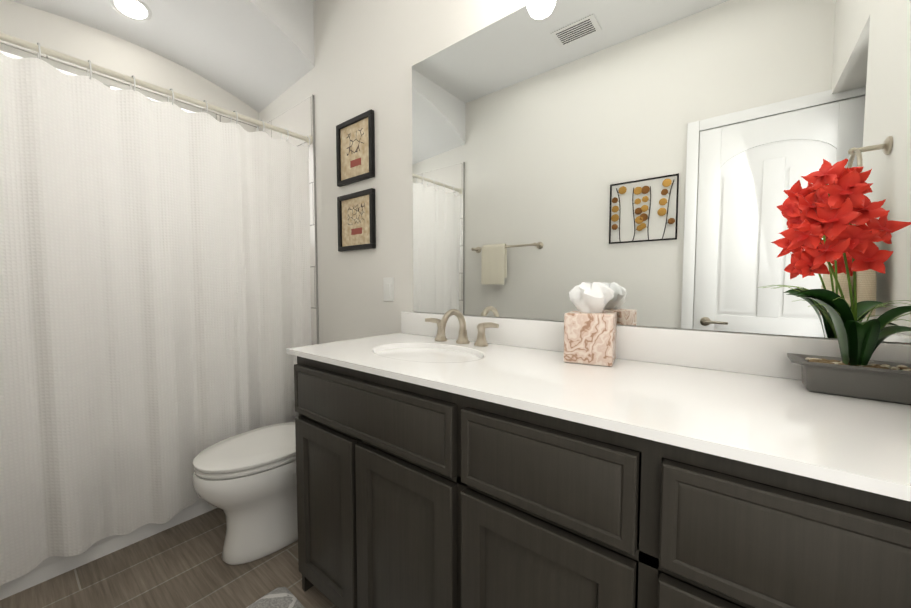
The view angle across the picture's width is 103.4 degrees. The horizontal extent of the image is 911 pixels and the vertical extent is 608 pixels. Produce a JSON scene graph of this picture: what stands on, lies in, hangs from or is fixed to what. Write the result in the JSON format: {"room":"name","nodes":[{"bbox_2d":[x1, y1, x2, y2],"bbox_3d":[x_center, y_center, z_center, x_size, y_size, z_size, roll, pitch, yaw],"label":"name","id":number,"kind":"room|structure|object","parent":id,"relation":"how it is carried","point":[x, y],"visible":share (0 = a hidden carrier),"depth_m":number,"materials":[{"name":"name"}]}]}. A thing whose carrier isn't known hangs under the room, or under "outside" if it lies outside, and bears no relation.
{"room":"bathroom","nodes":[
{"label":"bathroom","id":0,"kind":"room"},
{"bbox_2d":[0,0,258,127],"bbox_3d":[-1.894,-0.353,2.053,0.100,2.769,1.485,2,4,38],"label":"wall","id":1,"kind":"structure","parent":0,"point":[72,38],"depth_m":1.94,"materials":[{"name":"white paint"}]},
{"bbox_2d":[0,43,215,118],"bbox_3d":[-1.903,-0.803,1.982,0.064,0.833,1.028,2,4,38],"label":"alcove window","id":2,"kind":"structure","parent":1,"relation":"in","point":[9,51],"depth_m":1.92,"materials":[{"name":"white plastic"}]},
{"bbox_2d":[0,40,258,131],"bbox_3d":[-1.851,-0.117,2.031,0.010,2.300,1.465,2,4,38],"label":"curtain rod","id":3,"kind":"structure","parent":1,"relation":"attached to","point":[245,125],"depth_m":2.12,"materials":[{"name":"silver metal"}]},
{"bbox_2d":[0,32,312,585],"bbox_3d":[-1.316,0.009,1.615,0.084,1.961,1.462,2,4,38],"label":"shower curtain","id":4,"kind":"object","parent":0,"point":[155,307],"visible":0.9,"depth_m":1.52,"materials":[{"name":"white fabric"}]},
{"bbox_2d":[9,0,314,111],"bbox_3d":[-1.569,-1.558,1.733,0.731,0.489,1.485,2,4,38],"label":"ceiling","id":5,"kind":"structure","parent":0,"point":[257,55],"depth_m":2.00,"materials":[{"name":"white paint"}]},
{"bbox_2d":[110,0,151,20],"bbox_3d":[-1.639,-1.496,1.821,0.157,0.031,0.160,2,4,38],"label":"recessed light","id":6,"kind":"object","parent":5,"relation":"in","point":[135,10],"visible":1,"depth_m":1.83,"materials":[{"name":"white metal"}]},
{"bbox_2d":[0,508,336,607],"bbox_3d":[-0.226,1.127,0.811,4.350,0.060,1.685,2,4,38],"label":"floor","id":7,"kind":"structure","parent":0,"point":[183,565],"depth_m":1.40,"materials":[{"name":"brown tile"}]},
{"bbox_2d":[0,498,216,599],"bbox_3d":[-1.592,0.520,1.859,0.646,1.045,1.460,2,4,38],"label":"bathtub","id":8,"kind":"object","parent":7,"relation":"on","point":[48,568],"depth_m":1.49,"materials":[{"name":"white ceramic"}]},
{"bbox_2d":[193,422,297,564],"bbox_3d":[-0.775,0.659,1.682,0.424,0.785,0.746,2,4,38],"label":"toilet","id":9,"kind":"object","parent":7,"relation":"on","point":[246,482],"visible":0.4,"depth_m":1.47,"materials":[{"name":"white ceramic"}]},
{"bbox_2d":[247,587,303,607],"bbox_3d":[-0.505,1.086,0.919,0.805,0.013,0.522,2,4,38],"label":"bath rug","id":10,"kind":"object","parent":7,"relation":"on","point":[281,597],"visible":1,"depth_m":1.29,"materials":[{"name":"grey fabric"}]},
{"bbox_2d":[286,332,910,607],"bbox_3d":[0.204,0.638,1.036,1.581,0.894,0.553,2,4,38],"label":"bathroom vanity","id":11,"kind":"object","parent":7,"relation":"on","point":[517,463],"depth_m":0.70,"materials":[{"name":"brown wood"}]},
{"bbox_2d":[286,312,910,501],"bbox_3d":[0.196,0.185,1.015,1.597,0.226,0.562,2,4,38],"label":"countertop","id":12,"kind":"structure","parent":11,"relation":"on","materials":[{"name":"white stone"}]},
{"bbox_2d":[425,309,498,346],"bbox_3d":[-0.012,0.086,1.372,0.358,0.137,0.162,2,4,38],"label":"faucet","id":13,"kind":"object","parent":12,"relation":"on","point":[481,341],"visible":1,"depth_m":1.35,"materials":[{"name":"silver metal"}]},
{"bbox_2d":[564,282,616,366],"bbox_3d":[0.403,0.052,1.077,0.138,0.235,0.132,2,3,28],"label":"tissue box","id":14,"kind":"object","parent":12,"relation":"on","point":[590,331],"visible":1,"depth_m":1.03,"materials":[{"name":"cardboard"}]},
{"bbox_2d":[763,159,910,404],"bbox_3d":[0.808,-0.058,0.731,0.283,0.490,0.139,2,4,38],"label":"orchid plant","id":15,"kind":"object","parent":12,"relation":"on","point":[854,371],"visible":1,"depth_m":0.72,"materials":[{"name":"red plant"}]},
{"bbox_2d":[259,0,910,343],"bbox_3d":[0.265,-0.317,1.359,4.350,2.769,0.100,2,4,38],"label":"wall","id":16,"kind":"structure","parent":0,"point":[368,54],"depth_m":1.81,"materials":[{"name":"white paint"}]},
{"bbox_2d":[259,96,316,344],"bbox_3d":[-1.117,-0.110,2.392,0.715,2.248,0.010,2,4,38],"label":"wall tile","id":17,"kind":"structure","parent":16,"relation":"attached to","point":[297,118],"depth_m":2.19,"materials":[{"name":"white tile"}]},
{"bbox_2d":[336,109,374,186],"bbox_3d":[-0.526,-0.803,1.879,0.300,0.324,0.022,2,4,38],"label":"picture frame","id":18,"kind":"object","parent":16,"relation":"attached to","point":[355,147],"visible":0.96,"depth_m":1.87,"materials":[{"name":"black"}]},
{"bbox_2d":[337,188,375,251],"bbox_3d":[-0.526,-0.435,1.899,0.300,0.297,0.022,2,4,38],"label":"picture frame","id":19,"kind":"object","parent":16,"relation":"attached to","point":[356,216],"visible":1,"depth_m":1.89,"materials":[{"name":"black"}]},
{"bbox_2d":[383,277,393,300],"bbox_3d":[-0.331,-0.072,1.770,0.072,0.116,0.012,2,4,38],"label":"switch plate","id":20,"kind":"object","parent":16,"relation":"attached to","point":[388,287],"visible":1,"depth_m":1.76,"materials":[{"name":"white plastic"}]},
{"bbox_2d":[412,0,910,342],"bbox_3d":[0.400,-0.490,1.173,1.513,1.100,0.006,2,4,38],"label":"mirror","id":21,"kind":"object","parent":16,"relation":"attached to","point":[648,162],"visible":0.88,"depth_m":1.03,"materials":[{"name":"clear glass"}]},
{"bbox_3d":[-0.717,-0.253,0.116,4.350,2.769,0.100,2,4,38],"label":"wall","id":22,"kind":"structure","parent":0,"visible":0},
{"bbox_2d":[312,94,318,343],"bbox_3d":[-1.291,-0.071,1.591,0.006,2.252,1.485,2,4,38],"label":"trim","id":23,"kind":"structure","parent":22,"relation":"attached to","point":[315,211],"depth_m":2.14,"materials":[{"name":"grey"}]}
]}

